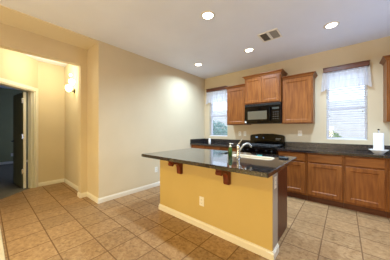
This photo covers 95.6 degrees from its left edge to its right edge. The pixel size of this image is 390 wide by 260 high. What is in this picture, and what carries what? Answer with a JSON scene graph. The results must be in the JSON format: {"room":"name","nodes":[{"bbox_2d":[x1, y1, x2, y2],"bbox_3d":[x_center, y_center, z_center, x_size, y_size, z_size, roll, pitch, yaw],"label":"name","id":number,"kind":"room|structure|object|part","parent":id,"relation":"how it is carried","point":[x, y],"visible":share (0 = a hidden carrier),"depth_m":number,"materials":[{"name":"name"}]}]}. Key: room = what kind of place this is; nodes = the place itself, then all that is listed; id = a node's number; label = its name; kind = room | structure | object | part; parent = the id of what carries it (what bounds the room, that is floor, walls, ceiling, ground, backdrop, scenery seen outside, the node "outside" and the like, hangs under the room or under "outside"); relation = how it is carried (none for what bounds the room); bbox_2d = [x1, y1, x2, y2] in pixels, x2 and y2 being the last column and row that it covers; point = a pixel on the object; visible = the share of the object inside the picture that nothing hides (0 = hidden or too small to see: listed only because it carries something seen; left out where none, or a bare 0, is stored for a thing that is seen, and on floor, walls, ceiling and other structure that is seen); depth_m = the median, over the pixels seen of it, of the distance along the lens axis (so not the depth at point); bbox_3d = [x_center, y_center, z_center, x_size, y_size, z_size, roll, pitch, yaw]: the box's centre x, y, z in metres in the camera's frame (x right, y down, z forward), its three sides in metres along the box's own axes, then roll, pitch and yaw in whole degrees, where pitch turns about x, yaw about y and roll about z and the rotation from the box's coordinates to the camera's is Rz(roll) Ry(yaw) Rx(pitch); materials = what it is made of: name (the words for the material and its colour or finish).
{"room":"kitchen","nodes":[
{"label":"kitchen","id":0,"kind":"room"},
{"bbox_2d":[0,88,27,161],"bbox_3d":[-7.264,-0.137,5.983,0.100,2.743,4.600,0,0,40],"label":"wall","id":1,"kind":"structure","parent":0,"point":[6,95],"depth_m":6.43,"materials":[{"name":"paint"}]},
{"bbox_2d":[0,160,27,164],"bbox_3d":[-5.697,1.192,4.661,4.000,0.085,4.600,0,0,40],"label":"baseboard","id":2,"kind":"structure","parent":1,"relation":"attached to","point":[9,162],"depth_m":6.42,"materials":[{"name":"beige paint"}]},
{"bbox_2d":[0,162,27,191],"bbox_3d":[-5.644,1.265,4.616,4.140,0.060,4.600,0,0,40],"label":"floor","id":3,"kind":"structure","parent":0,"point":[6,170],"depth_m":4.50,"materials":[{"name":"grey carpet"}]},
{"bbox_2d":[0,48,37,90],"bbox_3d":[-3.421,-0.137,3.106,0.115,2.743,1.480,0,0,-5],"label":"wall","id":4,"kind":"structure","parent":0,"point":[18,67],"depth_m":3.39,"materials":[{"name":"paint"}]},
{"bbox_2d":[0,78,37,188],"bbox_3d":[-3.595,0.168,3.615,0.563,2.135,1.539,0,0,-32],"label":"door","id":5,"kind":"structure","parent":4,"relation":"in","point":[19,100],"depth_m":3.76,"materials":[{"name":"beige paint"}]},
{"bbox_3d":[-3.890,0.211,3.919,0.762,2.023,0.044,0,0,33],"label":"panel","id":6,"kind":"part","parent":5,"relation":"part of","materials":[{"name":"beige paint"}]},
{"bbox_2d":[0,23,86,192],"bbox_3d":[-3.233,-0.137,1.946,0.120,2.743,3.630,0,0,40],"label":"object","id":7,"kind":"structure","parent":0,"point":[11,38],"depth_m":3.06,"materials":[{"name":"paint"}]},
{"bbox_2d":[38,61,64,182],"bbox_3d":[-3.315,-0.137,4.072,0.120,2.743,0.486,0,0,40],"label":"wall","id":8,"kind":"structure","parent":0,"point":[51,77],"depth_m":4.03,"materials":[{"name":"paint"}]},
{"bbox_2d":[65,64,77,185],"bbox_3d":[-2.572,-0.137,3.841,1.554,2.743,0.120,0,0,40],"label":"wall","id":9,"kind":"structure","parent":0,"point":[71,99],"depth_m":3.88,"materials":[{"name":"paint"}]},
{"bbox_2d":[38,178,77,190],"bbox_3d":[-2.767,1.192,3.614,1.310,0.085,0.480,0,0,40],"label":"baseboard","id":10,"kind":"structure","parent":9,"relation":"attached to","point":[66,181],"depth_m":3.97,"materials":[{"name":"beige paint"}]},
{"bbox_2d":[65,74,74,92],"bbox_3d":[-2.583,-0.982,3.666,0.208,0.413,0.162,0,0,40],"label":"wall sconce","id":11,"kind":"object","parent":9,"relation":"attached to","point":[68,88],"visible":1,"depth_m":3.64,"materials":[{"name":"white glass"}]},
{"bbox_3d":[-2.627,-0.865,3.679,0.124,0.140,0.124,0,0,40],"label":"lamp shade","id":12,"kind":"part","parent":11,"relation":"part of","materials":[{"name":"beige glass"}]},
{"bbox_3d":[-2.539,-0.988,3.643,0.112,0.126,0.112,0,0,40],"label":"lamp shade","id":13,"kind":"part","parent":11,"relation":"part of","materials":[{"name":"beige glass"}]},
{"bbox_2d":[87,41,204,197],"bbox_3d":[-0.862,-0.137,4.270,0.506,2.743,2.960,0,0,40],"label":"wall","id":14,"kind":"structure","parent":0,"point":[137,105],"depth_m":3.44,"materials":[{"name":"paint"}]},
{"bbox_2d":[0,5,98,49],"bbox_3d":[-2.991,-1.502,1.748,0.506,0.012,3.640,0,0,40],"label":"soffit","id":15,"kind":"structure","parent":14,"relation":"attached to","point":[8,16],"depth_m":2.61,"materials":[{"name":"beige paint"}]},
{"bbox_2d":[77,181,159,203],"bbox_3d":[-1.161,1.192,4.009,0.656,0.085,2.425,0,0,40],"label":"baseboard","id":16,"kind":"structure","parent":14,"relation":"attached to","point":[131,191],"depth_m":3.25,"materials":[{"name":"beige paint"}]},
{"bbox_2d":[0,182,389,259],"bbox_3d":[-0.891,1.263,1.913,6.610,0.064,6.600,0,0,40],"label":"floor","id":17,"kind":"structure","parent":0,"point":[47,222],"depth_m":2.13,"materials":[{"name":"tile"}]},
{"bbox_2d":[0,228,4,259],"bbox_3d":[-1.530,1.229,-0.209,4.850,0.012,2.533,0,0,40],"label":"baseboard","id":18,"kind":"structure","parent":17,"relation":"on","point":[2,256],"depth_m":1.81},
{"bbox_2d":[191,145,205,148],"bbox_3d":[0.266,0.812,4.839,0.474,0.845,0.612,0,0,40],"label":"base cabinet","id":19,"kind":"object","parent":17,"relation":"on","point":[192,146],"visible":0.07,"depth_m":4.58,"materials":[{"name":"brown wood"}]},
{"bbox_2d":[190,138,249,147],"bbox_3d":[0.622,0.320,4.527,1.426,0.139,0.648,0,0,40],"label":"countertop","id":20,"kind":"structure","parent":19,"relation":"on","point":[214,142],"depth_m":4.60,"materials":[{"name":"stone"}]},
{"bbox_2d":[206,146,221,149],"bbox_3d":[0.629,0.812,4.532,0.473,0.845,0.612,0,0,40],"label":"base cabinet","id":21,"kind":"object","parent":17,"relation":"on","point":[207,147],"visible":0.06,"depth_m":4.28,"materials":[{"name":"brown wood"}]},
{"bbox_2d":[159,160,286,259],"bbox_3d":[0.268,0.813,2.426,1.710,0.844,0.967,0,0,40],"label":"kitchen island","id":22,"kind":"object","parent":17,"relation":"on","point":[246,211],"visible":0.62,"depth_m":1.99,"materials":[{"name":"paint"}]},
{"bbox_2d":[199,196,203,206],"bbox_3d":[0.083,0.897,2.223,0.072,0.116,0.008,0,0,40],"label":"wall outlet","id":23,"kind":"object","parent":22,"relation":"attached to","point":[201,199],"visible":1,"depth_m":2.22,"materials":[{"name":"white plastic"}]},
{"bbox_3d":[0.141,1.192,2.275,1.710,0.085,0.175,0,0,40],"label":"baseboard","id":24,"kind":"part","parent":22,"relation":"part of","materials":[{"name":"beige paint"}]},
{"bbox_2d":[142,148,296,177],"bbox_3d":[0.268,0.463,2.446,1.805,0.238,1.140,0,0,40],"label":"island countertop","id":25,"kind":"structure","parent":22,"relation":"on","point":[266,165],"depth_m":2.06,"materials":[{"name":"stone"}]},
{"bbox_2d":[228,143,232,155],"bbox_3d":[0.471,0.262,2.356,0.060,0.174,0.056,0,0,-25],"label":"soap bottle","id":26,"kind":"object","parent":25,"relation":"on","point":[229,148],"visible":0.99,"depth_m":2.33,"materials":[{"name":"green plastic"}]},
{"bbox_2d":[236,139,251,157],"bbox_3d":[0.627,0.230,2.254,0.228,0.238,0.064,0,0,-12],"label":"kitchen faucet","id":27,"kind":"object","parent":25,"relation":"on","point":[239,148],"visible":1,"depth_m":2.22,"materials":[{"name":"silver metal"}]},
{"bbox_2d":[232,154,274,159],"bbox_3d":[0.726,0.463,2.295,0.558,0.238,0.238,0,0,40],"label":"basin","id":28,"kind":"object","parent":25,"relation":"in","point":[233,155],"depth_m":2.31,"materials":[{"name":"beige ceramic"}]},
{"bbox_2d":[274,176,276,188],"bbox_3d":[0.790,0.515,1.735,0.008,0.116,0.072,0,0,40],"label":"wall outlet","id":29,"kind":"object","parent":22,"relation":"attached to","point":[275,177],"visible":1,"depth_m":1.73,"materials":[{"name":"white plastic"}]},
{"bbox_3d":[0.988,0.813,2.048,0.018,0.844,0.569,0,0,40],"label":"panel","id":30,"kind":"part","parent":22,"relation":"part of","materials":[{"name":"brown wood"}]},
{"bbox_2d":[222,147,236,151],"bbox_3d":[0.991,0.812,4.226,0.471,0.845,0.612,0,0,40],"label":"base cabinet","id":31,"kind":"object","parent":17,"relation":"on","point":[223,148],"visible":0.03,"depth_m":4.04,"materials":[{"name":"brown wood"}]},
{"bbox_2d":[240,134,284,154],"bbox_3d":[1.436,0.660,3.795,0.756,1.150,0.701,0,0,40],"label":"gas range","id":32,"kind":"object","parent":17,"relation":"on","point":[268,144],"visible":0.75,"depth_m":3.80,"materials":[{"name":"black metal"}]},
{"bbox_3d":[1.254,0.413,3.579,0.756,0.084,0.044,0,0,40],"label":"control panel","id":33,"kind":"part","parent":32,"relation":"part of","materials":[{"name":"black metal"}]},
{"bbox_2d":[240,145,283,149],"bbox_3d":[1.433,0.356,3.792,0.756,0.026,0.580,0,0,40],"label":"cooktop","id":34,"kind":"object","parent":32,"relation":"in","point":[254,147],"depth_m":3.58,"materials":[{"name":"black metal"}]},
{"bbox_3d":[1.626,0.210,4.004,0.620,0.150,0.006,0,0,40],"label":"control glass","id":35,"kind":"part","parent":32,"relation":"part of","materials":[{"name":"black glass"}]},
{"bbox_2d":[278,151,306,199],"bbox_3d":[1.935,0.812,3.429,0.468,0.845,0.612,0,0,40],"label":"base cabinet","id":36,"kind":"object","parent":17,"relation":"on","point":[297,170],"visible":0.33,"depth_m":3.15,"materials":[{"name":"brown wood"}]},
{"bbox_3d":[1.745,0.475,3.204,0.426,0.130,0.023,0,0,40],"label":"drawer","id":37,"kind":"part","parent":36,"relation":"part of","materials":[{"name":"brown wood"}]},
{"bbox_3d":[1.745,0.832,3.204,0.426,0.537,0.023,0,0,40],"label":"door","id":38,"kind":"part","parent":36,"relation":"part of","materials":[{"name":"brown wood"}]},
{"bbox_2d":[277,142,389,158],"bbox_3d":[2.651,0.320,2.815,2.356,0.139,0.648,0,0,40],"label":"countertop","id":39,"kind":"structure","parent":36,"relation":"on","point":[360,150],"depth_m":3.09,"materials":[{"name":"stone"}]},
{"bbox_2d":[369,129,388,153],"bbox_3d":[2.692,0.167,2.592,0.216,0.365,0.216,0,0,40],"label":"paper towel holder","id":40,"kind":"object","parent":39,"relation":"on","point":[372,150],"visible":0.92,"depth_m":2.55,"materials":[{"name":"white ceramic"}]},
{"bbox_2d":[373,133,383,149],"bbox_3d":[2.692,0.167,2.592,0.111,0.241,0.111,0,0,40],"label":"paper towel roll","id":41,"kind":"object","parent":40,"relation":"on","point":[378,138],"visible":1,"depth_m":2.55,"materials":[{"name":"white paper"}]},
{"bbox_3d":[2.692,0.317,2.592,0.216,0.064,0.216,0,0,40],"label":"dish","id":42,"kind":"part","parent":40,"relation":"part of","materials":[{"name":"white ceramic"}]},
{"bbox_2d":[307,153,343,207],"bbox_3d":[2.303,0.812,3.119,0.491,0.845,0.612,0,0,40],"label":"base cabinet","id":43,"kind":"object","parent":17,"relation":"on","point":[325,172],"visible":0.8,"depth_m":2.88,"materials":[{"name":"brown wood"}]},
{"bbox_3d":[2.113,0.475,2.894,0.449,0.130,0.023,0,0,40],"label":"drawer","id":44,"kind":"part","parent":43,"relation":"part of","materials":[{"name":"brown wood"}]},
{"bbox_3d":[2.113,0.832,2.894,0.449,0.537,0.023,0,0,40],"label":"door","id":45,"kind":"part","parent":43,"relation":"part of","materials":[{"name":"brown wood"}]},
{"bbox_2d":[344,155,386,216],"bbox_3d":[2.666,0.812,2.812,0.455,0.845,0.612,0,0,40],"label":"base cabinet","id":46,"kind":"object","parent":17,"relation":"on","point":[365,178],"visible":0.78,"depth_m":2.58,"materials":[{"name":"brown wood"}]},
{"bbox_3d":[2.476,0.475,2.587,0.413,0.130,0.023,0,0,40],"label":"drawer","id":47,"kind":"part","parent":46,"relation":"part of","materials":[{"name":"brown wood"}]},
{"bbox_3d":[2.476,0.832,2.587,0.413,0.537,0.023,0,0,40],"label":"door","id":48,"kind":"part","parent":46,"relation":"part of","materials":[{"name":"brown wood"}]},
{"bbox_2d":[386,158,389,217],"bbox_3d":[3.197,0.812,2.364,0.931,0.845,0.612,0,0,40],"label":"base cabinet","id":49,"kind":"object","parent":17,"relation":"on","point":[388,160],"visible":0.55,"depth_m":2.44,"materials":[{"name":"brown wood"}]},
{"bbox_3d":[2.836,0.832,2.284,0.442,0.537,0.023,0,0,40],"label":"door","id":50,"kind":"part","parent":49,"relation":"part of","materials":[{"name":"brown wood"}]},
{"bbox_2d":[0,0,389,89],"bbox_3d":[-2.456,-1.558,3.253,10.970,0.100,6.870,0,0,40],"label":"ceiling","id":51,"kind":"structure","parent":0,"point":[172,33],"depth_m":2.53,"materials":[{"name":"paint"}]},
{"bbox_2d":[201,11,214,19],"bbox_3d":[0.170,-1.503,2.326,0.188,0.010,0.188,0,0,40],"label":"recessed light","id":52,"kind":"object","parent":51,"relation":"in","point":[206,15],"visible":1,"depth_m":2.31,"materials":[{"name":"beige paint"}]},
{"bbox_2d":[244,48,253,52],"bbox_3d":[1.022,-1.503,3.334,0.188,0.010,0.188,0,0,40],"label":"recessed light","id":53,"kind":"object","parent":51,"relation":"in","point":[247,50],"visible":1,"depth_m":3.33,"materials":[{"name":"beige paint"}]},
{"bbox_2d":[257,28,282,41],"bbox_3d":[1.196,-1.500,2.821,0.300,0.014,0.300,0,0,40],"label":"ceiling vent","id":54,"kind":"object","parent":51,"relation":"in","point":[273,34],"visible":1,"depth_m":2.80,"materials":[{"name":"white plastic"}]},
{"bbox_2d":[323,21,339,28],"bbox_3d":[1.962,-1.503,2.541,0.188,0.010,0.188,0,0,40],"label":"recessed light","id":55,"kind":"object","parent":51,"relation":"in","point":[333,24],"visible":1,"depth_m":2.54,"materials":[{"name":"beige paint"}]},
{"bbox_2d":[213,99,363,137],"bbox_3d":[4.588,0.095,7.234,20.000,2.320,0.200,0,0,40],"label":"sky","id":56,"kind":"structure","parent":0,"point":[331,125],"depth_m":6.39,"materials":[{"name":"white"}]},
{"bbox_2d":[205,36,389,145],"bbox_3d":[1.927,-0.137,3.950,5.170,2.743,0.150,0,0,40],"label":"wall","id":57,"kind":"structure","parent":0,"point":[373,50],"depth_m":3.44,"materials":[{"name":"paint"}]},
{"bbox_2d":[206,86,227,92],"bbox_3d":[0.596,-1.125,4.907,0.656,0.086,0.105,0,0,40],"label":"board","id":58,"kind":"object","parent":57,"relation":"attached to","point":[221,87],"visible":0.84,"depth_m":4.86,"materials":[{"name":"brown wood"}]},
{"bbox_2d":[206,89,226,103],"bbox_3d":[0.585,-0.905,4.903,0.710,0.350,0.054,0,0,40],"label":"window valance","id":59,"kind":"object","parent":58,"relation":"hanging from","point":[221,95],"visible":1,"depth_m":4.90,"materials":[{"name":"white fabric"}]},
{"bbox_2d":[211,103,226,136],"bbox_3d":[0.687,-0.443,4.984,0.590,1.245,0.130,0,0,40],"label":"window","id":60,"kind":"structure","parent":57,"relation":"in","point":[212,116],"depth_m":5.15,"materials":[{"name":"white plastic"}]},
{"bbox_2d":[210,101,226,135],"bbox_3d":[0.663,-0.448,4.956,0.578,1.230,0.065,0,0,40],"label":"window blind","id":61,"kind":"object","parent":60,"relation":"attached to","point":[225,102],"visible":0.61,"depth_m":4.96,"materials":[{"name":"white plastic"}]},
{"bbox_3d":[0.667,-0.438,4.962,0.400,1.195,0.051,0,0,40],"label":"ladder cord","id":62,"kind":"part","parent":61,"relation":"part of","materials":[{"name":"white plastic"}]},
{"bbox_2d":[190,138,249,143],"bbox_3d":[0.625,0.299,4.531,1.426,0.099,0.638,0,0,40],"label":"backsplash","id":63,"kind":"structure","parent":57,"relation":"attached to","point":[191,140],"depth_m":4.78,"materials":[{"name":"stone"}]},
{"bbox_2d":[224,84,250,124],"bbox_3d":[1.054,-0.595,4.355,0.540,0.940,0.354,0,0,40],"label":"upper cabinet","id":64,"kind":"object","parent":57,"relation":"attached to","point":[236,93],"visible":0.77,"depth_m":4.22,"materials":[{"name":"brown wood"}]},
{"bbox_3d":[1.054,-1.038,4.355,0.540,0.055,0.354,0,0,40],"label":"crown moulding","id":65,"kind":"part","parent":64,"relation":"part of","materials":[{"name":"brown wood"}]},
{"bbox_3d":[0.978,-0.567,4.231,0.457,0.847,0.023,0,0,40],"label":"door","id":66,"kind":"part","parent":64,"relation":"part of","materials":[{"name":"brown wood"}]},
{"bbox_2d":[242,69,287,104],"bbox_3d":[1.532,-0.887,3.906,0.850,0.635,0.424,0,0,40],"label":"upper cabinet","id":67,"kind":"object","parent":57,"relation":"attached to","point":[266,87],"visible":0.87,"depth_m":3.72,"materials":[{"name":"brown wood"}]},
{"bbox_3d":[1.277,-0.859,3.887,0.358,0.542,0.023,0,0,40],"label":"door","id":68,"kind":"part","parent":67,"relation":"part of","materials":[{"name":"brown wood"}]},
{"bbox_2d":[245,102,281,123],"bbox_3d":[1.520,-0.355,3.895,0.750,0.424,0.452,0,0,40],"label":"microwave","id":69,"kind":"object","parent":67,"relation":"attached to","point":[264,113],"visible":0.96,"depth_m":3.73,"materials":[{"name":"black metal"}]},
{"bbox_3d":[1.341,-0.331,3.843,0.543,0.368,0.029,0,0,40],"label":"door","id":70,"kind":"part","parent":69,"relation":"part of","materials":[{"name":"black glass"}]},
{"bbox_3d":[1.629,-0.331,3.600,0.204,0.368,0.029,0,0,40],"label":"control panel","id":71,"kind":"part","parent":69,"relation":"part of","materials":[{"name":"black plastic"}]},
{"bbox_3d":[1.532,-1.177,3.906,0.850,0.055,0.424,0,0,40],"label":"crown moulding","id":72,"kind":"part","parent":67,"relation":"part of","materials":[{"name":"brown wood"}]},
{"bbox_3d":[1.556,-0.859,3.652,0.358,0.542,0.023,0,0,40],"label":"door","id":73,"kind":"part","parent":67,"relation":"part of","materials":[{"name":"brown wood"}]},
{"bbox_2d":[281,71,317,123],"bbox_3d":[2.066,-0.595,3.501,0.570,0.940,0.354,0,0,40],"label":"upper cabinet","id":74,"kind":"object","parent":57,"relation":"attached to","point":[298,90],"visible":1,"depth_m":3.39,"materials":[{"name":"brown wood"}]},
{"bbox_3d":[1.956,-0.567,3.406,0.487,0.847,0.023,0,0,40],"label":"door","id":75,"kind":"part","parent":74,"relation":"part of","materials":[{"name":"brown wood"}]},
{"bbox_3d":[2.066,-1.038,3.501,0.570,0.055,0.354,0,0,40],"label":"crown moulding","id":76,"kind":"part","parent":74,"relation":"part of","materials":[{"name":"brown wood"}]},
{"bbox_2d":[285,142,389,151],"bbox_3d":[2.853,0.299,3.055,2.356,0.099,0.020,0,0,40],"label":"backsplash","id":77,"kind":"structure","parent":57,"relation":"attached to","point":[293,144],"depth_m":3.28,"materials":[{"name":"stone"}]},
{"bbox_2d":[323,60,369,72],"bbox_3d":[2.674,-1.115,3.153,0.636,0.086,0.105,0,0,40],"label":"board","id":78,"kind":"object","parent":57,"relation":"attached to","point":[367,62],"visible":0.89,"depth_m":3.10,"materials":[{"name":"brown wood"}]},
{"bbox_2d":[321,66,371,91],"bbox_3d":[2.664,-0.893,3.148,0.690,0.355,0.054,0,0,40],"label":"window valance","id":79,"kind":"object","parent":78,"relation":"hanging from","point":[359,76],"visible":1,"depth_m":3.13,"materials":[{"name":"white fabric"}]},
{"bbox_2d":[327,85,367,140],"bbox_3d":[2.760,-0.443,3.235,0.565,1.245,0.130,0,0,40],"label":"window","id":80,"kind":"structure","parent":57,"relation":"in","point":[365,110],"depth_m":3.15,"materials":[{"name":"white plastic"}]},
{"bbox_2d":[327,86,366,139],"bbox_3d":[2.736,-0.448,3.207,0.553,1.230,0.065,0,0,40],"label":"window blind","id":81,"kind":"object","parent":80,"relation":"attached to","point":[349,86],"visible":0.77,"depth_m":3.19,"materials":[{"name":"white plastic"}]},
{"bbox_3d":[2.740,0.160,3.212,0.549,0.015,0.044,0,0,40],"label":"rail","id":82,"kind":"part","parent":81,"relation":"part of","materials":[{"name":"white plastic"}]},
{"bbox_3d":[2.737,0.174,3.208,0.565,0.012,0.060,0,0,40],"label":"sill","id":83,"kind":"part","parent":80,"relation":"part of","materials":[{"name":"beige paint"}]},
{"bbox_2d":[379,55,389,121],"bbox_3d":[3.227,-0.615,2.521,0.798,0.980,0.354,0,0,40],"label":"upper cabinet","id":84,"kind":"object","parent":57,"relation":"attached to","point":[385,61],"visible":1,"depth_m":2.66,"materials":[{"name":"brown wood"}]},
{"bbox_3d":[3.227,-1.077,2.521,0.798,0.055,0.354,0,0,40],"label":"crown moulding","id":85,"kind":"part","parent":84,"relation":"part of","materials":[{"name":"brown wood"}]},
{"bbox_3d":[3.014,-0.587,2.513,0.354,0.887,0.023,0,0,40],"label":"door","id":86,"kind":"part","parent":84,"relation":"part of","materials":[{"name":"brown wood"}]},
{"label":"outside","id":87,"kind":"structure","parent":0,"visible":0},
{"bbox_3d":[5.732,1.320,8.590,20.000,0.130,11.850,0,0,40],"label":"ground","id":88,"kind":"structure","parent":87,"visible":0},
{"bbox_2d":[213,120,226,134],"bbox_3d":[0.747,0.429,6.932,1.610,1.657,1.597,0,0,40],"label":"bush","id":89,"kind":"object","parent":88,"relation":"on","point":[216,131],"visible":0.11,"depth_m":6.59,"materials":[{"name":"green plant"}]},
{"bbox_2d":[329,129,340,137],"bbox_3d":[3.669,0.607,4.876,0.786,1.303,0.817,0,0,40],"label":"bush","id":90,"kind":"object","parent":88,"relation":"on","point":[332,135],"visible":0.02,"depth_m":4.71,"materials":[{"name":"green plant"}]}
]}

